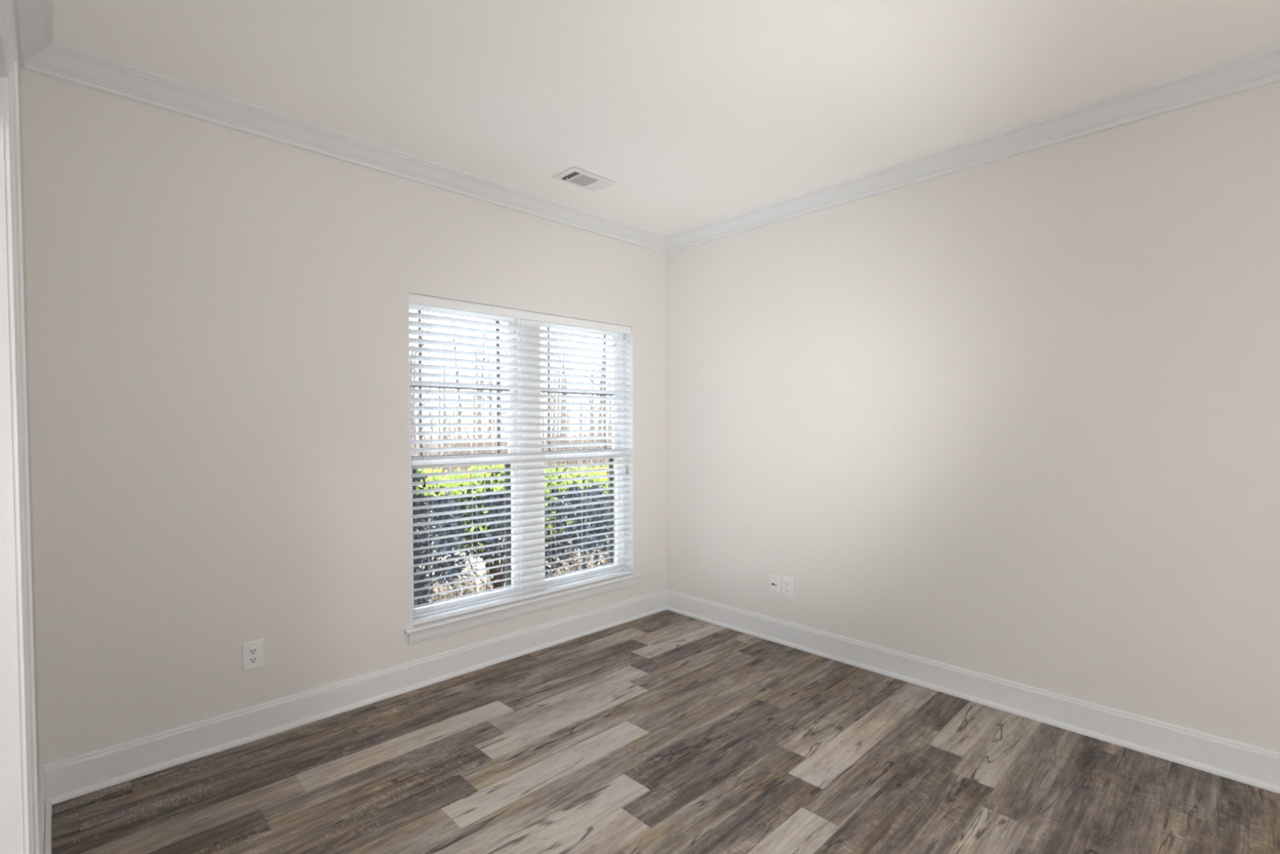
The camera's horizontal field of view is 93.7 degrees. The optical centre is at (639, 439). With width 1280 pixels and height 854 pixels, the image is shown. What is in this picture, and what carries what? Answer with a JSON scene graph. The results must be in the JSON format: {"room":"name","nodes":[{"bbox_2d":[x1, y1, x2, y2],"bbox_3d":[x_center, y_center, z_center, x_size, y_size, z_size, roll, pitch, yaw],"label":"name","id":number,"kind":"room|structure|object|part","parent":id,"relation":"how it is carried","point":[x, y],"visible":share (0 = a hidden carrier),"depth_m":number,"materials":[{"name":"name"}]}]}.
{"room":"empty room","nodes":[
{"label":"empty room","id":0,"kind":"room"},
{"bbox_2d":[0,0,39,853],"bbox_3d":[-0.511,0.003,0.344,0.130,2.725,4.900,-2,2,-44],"label":"wall","id":1,"kind":"structure","parent":0,"point":[13,4],"depth_m":1.99,"materials":[{"name":"paint"}]},
{"bbox_2d":[0,0,39,853],"bbox_3d":[-0.473,0.305,0.328,0.154,2.121,2.393,-2,2,-44],"label":"door frame","id":2,"kind":"structure","parent":1,"relation":"attached to","point":[20,566],"depth_m":1.16,"materials":[{"name":"paint"}]},
{"bbox_3d":[-0.429,-0.714,0.349,0.022,0.085,2.393,-2,2,-44],"label":"head casing","id":3,"kind":"part","parent":2,"relation":"part of","materials":[{"name":"paint"}]},
{"bbox_2d":[13,0,53,68],"bbox_3d":[-0.437,-1.313,0.387,0.085,0.095,4.900,-2,2,-44],"label":"crown molding","id":4,"kind":"structure","parent":1,"relation":"attached to","point":[33,18],"depth_m":1.96,"materials":[{"name":"paint"}]},
{"bbox_2d":[37,765,52,853],"bbox_3d":[-1.708,1.264,1.719,0.030,0.143,1.300,-2,2,-44],"label":"baseboard","id":5,"kind":"structure","parent":1,"relation":"attached to","point":[45,806],"depth_m":1.98,"materials":[{"name":"paint"}]},
{"bbox_3d":[-1.697,1.324,1.720,0.014,0.022,1.284,-2,2,-44],"label":"shoe moulding","id":6,"kind":"part","parent":5,"relation":"part of","materials":[{"name":"paint"}]},
{"bbox_2d":[20,68,666,765],"bbox_3d":[-1.868,-0.048,2.559,5.600,2.725,0.165,-2,2,-44],"label":"wall","id":7,"kind":"structure","parent":0,"point":[217,316],"depth_m":2.56,"materials":[{"name":"paint"}]},
{"bbox_2d":[241,639,263,671],"bbox_3d":[-1.694,0.947,2.628,0.080,0.124,0.009,-2,2,-44],"label":"wall outlet","id":8,"kind":"object","parent":7,"relation":"attached to","point":[252,651],"visible":1,"depth_m":2.63,"materials":[{"name":"white plastic"}]},
{"bbox_2d":[248,656,257,663],"bbox_3d":[-1.693,0.966,2.628,0.034,0.027,0.004,-2,2,-44],"label":"receptacle","id":9,"kind":"object","parent":8,"relation":"attached to","point":[252,660],"depth_m":2.63,"materials":[{"name":"white plastic"}]},
{"bbox_2d":[248,647,257,654],"bbox_3d":[-1.693,0.927,2.627,0.034,0.027,0.004,-2,2,-44],"label":"receptacle","id":10,"kind":"object","parent":8,"relation":"attached to","point":[252,651],"depth_m":2.63,"materials":[{"name":"white plastic"}]},
{"bbox_2d":[22,40,666,253],"bbox_3d":[-0.965,-1.382,3.236,3.312,0.095,0.085,-2,2,-44],"label":"crown molding","id":11,"kind":"structure","parent":7,"relation":"attached to","point":[61,61],"depth_m":2.69,"materials":[{"name":"paint"}]},
{"bbox_2d":[40,589,666,804],"bbox_3d":[-0.978,1.222,3.320,3.312,0.143,0.030,-2,2,-44],"label":"baseboard","id":12,"kind":"structure","parent":7,"relation":"attached to","point":[68,778],"depth_m":2.76,"materials":[{"name":"paint"}]},
{"bbox_2d":[408,290,634,627],"bbox_3d":[-0.684,0.094,3.735,1.603,1.746,0.190,-2,2,-44],"label":"window","id":13,"kind":"structure","parent":7,"relation":"in","point":[510,321],"depth_m":3.69,"materials":[{"name":"white plastic"}]},
{"bbox_2d":[409,310,508,456],"bbox_3d":[-1.036,-0.300,3.469,0.628,0.818,0.008,-2,2,-44],"label":"grille","id":14,"kind":"object","parent":13,"relation":"attached to","point":[497,319],"depth_m":3.48,"materials":[{"name":"grey plastic"}]},
{"bbox_3d":[-1.053,0.520,3.509,0.680,0.866,0.012,-2,2,-44],"label":"screen frame","id":15,"kind":"part","parent":13,"relation":"part of","materials":[{"name":"white metal"}]},
{"bbox_3d":[-1.031,-0.295,3.465,0.688,0.898,0.026,-2,2,-44],"label":"sash","id":16,"kind":"part","parent":13,"relation":"part of","materials":[{"name":"white plastic"}]},
{"bbox_3d":[-1.006,0.529,3.461,0.688,0.850,0.032,-2,2,-44],"label":"sash","id":17,"kind":"part","parent":13,"relation":"part of","materials":[{"name":"white plastic"}]},
{"bbox_2d":[408,293,631,625],"bbox_3d":[-0.640,0.096,3.689,1.586,1.735,0.065,-2,2,-44],"label":"window blind","id":18,"kind":"object","parent":13,"relation":"attached to","point":[415,299],"visible":0.94,"depth_m":3.57,"materials":[{"name":"white plastic"}]},
{"bbox_3d":[-1.139,-0.247,3.159,0.002,0.930,0.003,0,1,1],"label":"lift cord","id":19,"kind":"part","parent":18,"relation":"part of","materials":[{"name":"white fabric"}]},
{"bbox_3d":[-1.129,0.127,3.221,0.002,1.680,0.051,-2,2,-44],"label":"ladder cord","id":20,"kind":"part","parent":18,"relation":"part of","materials":[{"name":"white fabric"}]},
{"bbox_3d":[-0.941,0.122,3.404,0.002,1.680,0.051,-2,2,-44],"label":"ladder cord","id":21,"kind":"part","parent":18,"relation":"part of","materials":[{"name":"white fabric"}]},
{"bbox_3d":[-0.744,0.116,3.596,0.002,1.680,0.051,-2,2,-44],"label":"ladder cord","id":22,"kind":"part","parent":18,"relation":"part of","materials":[{"name":"white fabric"}]},
{"bbox_3d":[-0.643,0.955,3.714,1.583,0.018,0.052,-2,2,-44],"label":"rail","id":23,"kind":"part","parent":18,"relation":"part of","materials":[{"name":"white plastic"}]},
{"bbox_3d":[-0.550,0.111,3.786,0.002,1.680,0.051,-2,2,-44],"label":"ladder cord","id":24,"kind":"part","parent":18,"relation":"part of","materials":[{"name":"white fabric"}]},
{"bbox_3d":[-0.370,0.106,3.962,0.002,1.680,0.051,-2,2,-44],"label":"ladder cord","id":25,"kind":"part","parent":18,"relation":"part of","materials":[{"name":"white fabric"}]},
{"bbox_3d":[-0.169,0.101,4.158,0.002,1.680,0.051,-2,2,-44],"label":"ladder cord","id":26,"kind":"part","parent":18,"relation":"part of","materials":[{"name":"white fabric"}]},
{"bbox_2d":[407,577,636,644],"bbox_3d":[-0.613,1.019,3.680,1.637,0.062,0.018,-2,2,-44],"label":"window sill","id":27,"kind":"structure","parent":7,"relation":"attached to","point":[436,632],"depth_m":3.54,"materials":[{"name":"paint"}]},
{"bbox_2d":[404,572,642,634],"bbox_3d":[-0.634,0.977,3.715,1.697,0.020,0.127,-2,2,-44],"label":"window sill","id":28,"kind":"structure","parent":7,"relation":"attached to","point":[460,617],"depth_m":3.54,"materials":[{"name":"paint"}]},
{"bbox_2d":[537,321,624,589],"bbox_3d":[-0.410,0.088,4.069,0.732,1.740,0.096,-2,2,-44],"label":"window","id":29,"kind":"structure","parent":7,"relation":"in","point":[614,335],"depth_m":4.18,"materials":[{"name":"white plastic"}]},
{"bbox_2d":[541,328,613,451],"bbox_3d":[-0.421,-0.316,4.069,0.628,0.818,0.008,-2,2,-44],"label":"grille","id":30,"kind":"object","parent":29,"relation":"attached to","point":[578,330],"depth_m":4.09,"materials":[{"name":"grey"}]},
{"bbox_3d":[-0.438,0.504,4.109,0.680,0.866,0.012,-2,2,-44],"label":"screen frame","id":31,"kind":"part","parent":29,"relation":"part of","materials":[{"name":"white metal"}]},
{"bbox_3d":[-0.416,-0.311,4.065,0.688,0.898,0.026,-2,2,-44],"label":"sash","id":32,"kind":"part","parent":29,"relation":"part of","materials":[{"name":"white plastic"}]},
{"bbox_3d":[-0.391,0.513,4.061,0.688,0.850,0.032,-2,2,-44],"label":"sash","id":33,"kind":"part","parent":29,"relation":"part of","materials":[{"name":"white plastic"}]},
{"bbox_2d":[51,609,1279,853],"bbox_3d":[0.013,1.426,0.888,7.114,0.150,5.300,-2,2,-44],"label":"floor","id":34,"kind":"structure","parent":0,"point":[666,731],"depth_m":2.32,"materials":[{"name":"brown wood"}]},
{"bbox_2d":[53,0,1279,235],"bbox_3d":[-0.030,-1.447,0.782,5.800,0.150,5.300,-2,2,-44],"label":"ceiling","id":35,"kind":"structure","parent":0,"point":[697,113],"depth_m":2.30,"materials":[{"name":"paint"}]},
{"bbox_2d":[552,167,615,192],"bbox_3d":[-0.308,-1.422,3.321,0.300,0.022,0.193,-2,2,-44],"label":"ceiling vent","id":36,"kind":"object","parent":35,"relation":"in","point":[579,178],"visible":1,"depth_m":3.31,"materials":[{"name":"white metal"}]},
{"bbox_2d":[666,80,1279,751],"bbox_3d":[1.953,-0.062,2.761,0.150,2.725,5.215,-2,2,-44],"label":"wall","id":37,"kind":"structure","parent":0,"point":[1016,418],"depth_m":2.81,"materials":[{"name":"paint"}]},
{"bbox_2d":[770,574,779,594],"bbox_3d":[0.851,0.921,3.798,0.015,0.115,0.068,-2,2,-44],"label":"cable plate","id":38,"kind":"object","parent":37,"relation":"attached to","point":[775,580],"visible":1,"depth_m":3.80,"materials":[{"name":"white plastic"}]},
{"bbox_2d":[781,575,793,598],"bbox_3d":[0.916,0.919,3.736,0.009,0.130,0.083,-2,2,-44],"label":"wall outlet","id":39,"kind":"object","parent":37,"relation":"attached to","point":[787,582],"visible":1,"depth_m":3.73,"materials":[{"name":"white plastic"}]},
{"bbox_2d":[666,589,1279,793],"bbox_3d":[1.897,1.230,2.724,0.030,0.143,4.900,-2,2,-44],"label":"baseboard","id":40,"kind":"structure","parent":37,"relation":"attached to","point":[1246,763],"depth_m":2.82,"materials":[{"name":"paint"}]},
{"bbox_2d":[666,44,1279,253],"bbox_3d":[1.871,-1.375,2.641,0.085,0.095,4.900,-2,2,-44],"label":"crown molding","id":41,"kind":"structure","parent":37,"relation":"attached to","point":[1262,68],"depth_m":2.75,"materials":[{"name":"paint"}]},
{"label":"outside","id":42,"kind":"structure","parent":0,"visible":0},
{"bbox_2d":[415,435,614,604],"bbox_3d":[-13.589,0.992,40.079,90.000,0.300,69.815,-2,2,-44],"label":"ground","id":43,"kind":"structure","parent":42,"point":[480,566],"depth_m":7.75,"materials":[{"name":"soil"}]},
{"bbox_2d":[409,336,428,420],"bbox_3d":[-12.893,-2.481,33.763,2.338,7.134,2.629,1,2,29],"label":"bare tree","id":44,"kind":"object","parent":43,"relation":"on","point":[412,336],"visible":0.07,"depth_m":33.48,"materials":[{"name":"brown plant"}]},
{"bbox_2d":[410,337,428,453],"bbox_3d":[-14.109,-2.804,37.303,3.050,7.612,2.687,1,2,42],"label":"bare tree","id":45,"kind":"object","parent":43,"relation":"on","point":[424,337],"visible":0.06,"depth_m":37.51,"materials":[{"name":"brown plant"}]},
{"bbox_2d":[409,328,444,439],"bbox_3d":[-8.828,-1.735,24.104,2.423,6.083,1.586,-1,2,-28],"label":"bare tree","id":46,"kind":"object","parent":43,"relation":"on","point":[415,353],"visible":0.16,"depth_m":24.14,"materials":[{"name":"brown plant"}]},
{"bbox_2d":[409,310,456,455],"bbox_3d":[-10.107,-2.903,27.887,3.313,8.267,2.918,-1,1,-18],"label":"bare tree","id":47,"kind":"object","parent":43,"relation":"on","point":[414,310],"visible":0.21,"depth_m":27.99,"materials":[{"name":"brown plant"}]},
{"bbox_2d":[426,364,453,438],"bbox_3d":[-16.669,-3.108,49.097,2.825,7.666,2.512,1,2,26],"label":"bare tree","id":48,"kind":"object","parent":43,"relation":"on","point":[439,412],"visible":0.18,"depth_m":49.05,"materials":[{"name":"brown plant"}]},
{"bbox_2d":[422,314,466,438],"bbox_3d":[-13.442,-3.918,41.369,2.722,9.664,3.253,1,2,29],"label":"bare tree","id":49,"kind":"object","parent":43,"relation":"on","point":[443,347],"visible":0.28,"depth_m":41.45,"materials":[{"name":"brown plant"}]},
{"bbox_2d":[427,581,462,603],"bbox_3d":[-1.620,1.371,4.561,0.514,0.638,0.521,-1,1,-18],"label":"dry shrub","id":50,"kind":"object","parent":43,"relation":"on","point":[441,597],"visible":0.19,"depth_m":4.54,"materials":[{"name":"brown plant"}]},
{"bbox_2d":[416,467,477,607],"bbox_3d":[-2.080,0.942,5.402,0.933,1.459,1.143,-2,2,-44],"label":"evergreen shrub","id":51,"kind":"object","parent":43,"relation":"on","point":[423,535],"visible":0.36,"depth_m":5.24,"materials":[{"name":"green plant"}]},
{"bbox_2d":[432,314,481,453],"bbox_3d":[-10.588,-3.663,34.975,3.108,9.485,3.496,0,1,3],"label":"bare tree","id":52,"kind":"object","parent":43,"relation":"on","point":[457,332],"visible":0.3,"depth_m":35.22,"materials":[{"name":"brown plant"}]},
{"bbox_2d":[445,364,469,437],"bbox_3d":[-14.196,-2.577,46.270,2.364,6.696,2.683,0,1,-10],"label":"bare tree","id":53,"kind":"object","parent":43,"relation":"on","point":[462,365],"visible":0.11,"depth_m":46.37,"materials":[{"name":"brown plant"}]},
{"bbox_2d":[449,556,498,599],"bbox_3d":[-1.346,1.314,4.945,0.454,0.730,0.335,-1,1,-16],"label":"dry shrub","id":54,"kind":"object","parent":43,"relation":"on","point":[468,591],"visible":0.31,"depth_m":4.88,"materials":[{"name":"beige plant"}]},
{"bbox_2d":[457,340,492,435],"bbox_3d":[-7.210,-1.642,26.085,1.507,5.783,2.303,-1,2,-23],"label":"bare tree","id":55,"kind":"object","parent":43,"relation":"on","point":[477,397],"visible":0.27,"depth_m":26.22,"materials":[{"name":"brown plant"}]},
{"bbox_2d":[459,332,494,413],"bbox_3d":[-14.761,-4.686,53.965,3.572,10.610,2.988,0,2,22],"label":"bare tree","id":56,"kind":"object","parent":43,"relation":"on","point":[460,332],"visible":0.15,"depth_m":53.93,"materials":[{"name":"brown plant"}]},
{"bbox_2d":[453,320,502,415],"bbox_3d":[-8.428,-2.882,32.241,2.625,8.010,2.952,1,2,33],"label":"bare tree","id":57,"kind":"object","parent":43,"relation":"on","point":[483,358],"visible":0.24,"depth_m":31.91,"materials":[{"name":"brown plant"}]},
{"bbox_2d":[470,320,507,445],"bbox_3d":[-6.870,-3.152,29.546,3.063,8.678,3.477,-1,2,-44],"label":"bare tree","id":58,"kind":"object","parent":43,"relation":"on","point":[500,367],"visible":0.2,"depth_m":29.32,"materials":[{"name":"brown plant"}]},
{"bbox_2d":[471,326,507,443],"bbox_3d":[-10.088,-3.420,40.047,3.492,8.715,3.076,0,1,9],"label":"bare tree","id":59,"kind":"object","parent":43,"relation":"on","point":[487,359],"visible":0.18,"depth_m":39.86,"materials":[{"name":"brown plant"}]},
{"bbox_2d":[477,337,503,420],"bbox_3d":[-12.015,-3.750,48.722,2.556,8.946,3.029,0,1,-13],"label":"bare tree","id":60,"kind":"object","parent":43,"relation":"on","point":[503,337],"visible":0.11,"depth_m":48.59,"materials":[{"name":"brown plant"}]},
{"bbox_2d":[490,337,507,406],"bbox_3d":[-8.308,-3.604,37.134,3.407,9.245,3.030,0,1,2],"label":"bare tree","id":61,"kind":"object","parent":43,"relation":"on","point":[505,353],"visible":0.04,"depth_m":37.10,"materials":[{"name":"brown plant"}]},
{"bbox_2d":[443,464,557,591],"bbox_3d":[-1.479,0.942,6.135,0.951,1.426,1.122,-2,2,-44],"label":"evergreen shrub","id":62,"kind":"object","parent":43,"relation":"on","point":[500,584],"visible":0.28,"depth_m":5.82,"materials":[{"name":"green plant"}]},
{"bbox_2d":[409,344,613,514],"bbox_3d":[-1.031,-0.689,21.061,20.560,4.004,10.370,-2,2,-44],"label":"trees","id":63,"kind":"object","parent":43,"relation":"on","point":[429,412],"visible":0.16,"depth_m":16.44,"materials":[{"name":"plant"}]},
{"bbox_2d":[541,364,560,444],"bbox_3d":[-7.523,-3.019,49.687,1.935,7.423,2.957,-1,2,-37],"label":"bare tree","id":64,"kind":"object","parent":43,"relation":"on","point":[541,364],"visible":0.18,"depth_m":49.27,"materials":[{"name":"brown plant"}]},
{"bbox_2d":[542,343,565,435],"bbox_3d":[-5.899,-3.223,42.253,2.298,8.162,2.748,0,1,-3],"label":"bare tree","id":65,"kind":"object","parent":43,"relation":"on","point":[554,406],"visible":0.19,"depth_m":42.28,"materials":[{"name":"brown plant"}]},
{"bbox_2d":[543,332,577,448],"bbox_3d":[-5.174,-3.165,38.440,2.771,8.231,2.318,-1,1,-16],"label":"bare tree","id":66,"kind":"object","parent":43,"relation":"on","point":[558,407],"visible":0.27,"depth_m":38.26,"materials":[{"name":"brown plant"}]},
{"bbox_2d":[545,329,583,448],"bbox_3d":[-3.837,-2.647,30.221,2.551,7.579,2.134,0,1,-5],"label":"bare tree","id":67,"kind":"object","parent":43,"relation":"on","point":[562,400],"visible":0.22,"depth_m":30.06,"materials":[{"name":"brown plant"}]},
{"bbox_2d":[551,344,578,443],"bbox_3d":[-6.986,-4.456,55.050,3.553,10.065,4.033,-1,2,-24],"label":"bare tree","id":68,"kind":"object","parent":43,"relation":"on","point":[563,344],"visible":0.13,"depth_m":55.05,"materials":[{"name":"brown plant"}]},
{"bbox_2d":[554,344,579,448],"bbox_3d":[-5.632,-3.556,46.432,3.053,8.648,3.466,0,1,-2],"label":"bare tree","id":69,"kind":"object","parent":43,"relation":"on","point":[555,344],"visible":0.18,"depth_m":46.29,"materials":[{"name":"grey plant"}]},
{"bbox_2d":[544,462,614,579],"bbox_3d":[-0.832,0.947,6.821,0.950,1.378,1.142,-2,2,-44],"label":"evergreen shrub","id":70,"kind":"object","parent":43,"relation":"on","point":[569,468],"visible":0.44,"depth_m":6.54,"materials":[{"name":"green plant"}]},
{"bbox_2d":[570,360,590,429],"bbox_3d":[-6.051,-4.018,62.219,3.108,8.804,3.528,-1,2,-22],"label":"bare tree","id":71,"kind":"object","parent":43,"relation":"on","point":[573,360],"visible":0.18,"depth_m":62.09,"materials":[{"name":"grey plant"}]},
{"bbox_2d":[552,540,614,576],"bbox_3d":[-0.539,1.309,5.760,0.484,0.698,0.700,1,2,28],"label":"dry shrub","id":72,"kind":"object","parent":43,"relation":"on","point":[580,560],"visible":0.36,"depth_m":5.74,"materials":[{"name":"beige plant"}]},
{"bbox_2d":[580,360,601,422],"bbox_3d":[-4.407,-3.665,52.102,3.168,8.596,2.817,0,1,14],"label":"bare tree","id":73,"kind":"object","parent":43,"relation":"on","point":[588,360],"visible":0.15,"depth_m":52.11,"materials":[{"name":"grey plant"}]},
{"bbox_2d":[581,341,607,422],"bbox_3d":[-3.708,-3.739,48.263,2.507,8.903,2.998,0,1,-5],"label":"bare tree","id":74,"kind":"object","parent":43,"relation":"on","point":[597,341],"visible":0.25,"depth_m":48.25,"materials":[{"name":"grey plant"}]},
{"bbox_2d":[580,342,612,448],"bbox_3d":[-2.146,-3.686,34.877,3.346,9.478,3.798,-1,2,-40],"label":"bare tree","id":75,"kind":"object","parent":43,"relation":"on","point":[607,343],"visible":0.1,"depth_m":35.03,"materials":[{"name":"grey plant"}]},
{"bbox_2d":[581,334,612,440],"bbox_3d":[-2.523,-3.931,40.952,3.251,9.658,2.720,1,2,33],"label":"bare tree","id":76,"kind":"object","parent":43,"relation":"on","point":[596,335],"visible":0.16,"depth_m":40.83,"materials":[{"name":"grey plant"}]},
{"bbox_2d":[582,464,614,563],"bbox_3d":[-0.196,0.951,7.529,0.992,1.330,1.153,-2,2,-44],"label":"evergreen shrub","id":77,"kind":"object","parent":43,"relation":"on","point":[603,466],"visible":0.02,"depth_m":7.38,"materials":[{"name":"green plant"}]},
{"bbox_2d":[589,360,608,440],"bbox_3d":[-3.384,-3.527,55.410,2.668,8.140,3.000,-1,2,-33],"label":"bare tree","id":78,"kind":"object","parent":43,"relation":"on","point":[599,361],"visible":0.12,"depth_m":55.51,"materials":[{"name":"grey plant"}]},
{"bbox_2d":[594,368,612,422],"bbox_3d":[-3.530,-3.957,63.816,3.433,8.618,2.246,0,1,-7],"label":"bare tree","id":79,"kind":"object","parent":43,"relation":"on","point":[608,368],"visible":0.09,"depth_m":63.57,"materials":[{"name":"grey plant"}]},
{"bbox_2d":[599,527,614,564],"bbox_3d":[-0.127,1.223,6.292,0.621,0.840,0.507,1,2,32],"label":"dry shrub","id":80,"kind":"object","parent":43,"relation":"on","point":[607,541],"visible":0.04,"depth_m":6.31,"materials":[{"name":"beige plant"}]}
]}

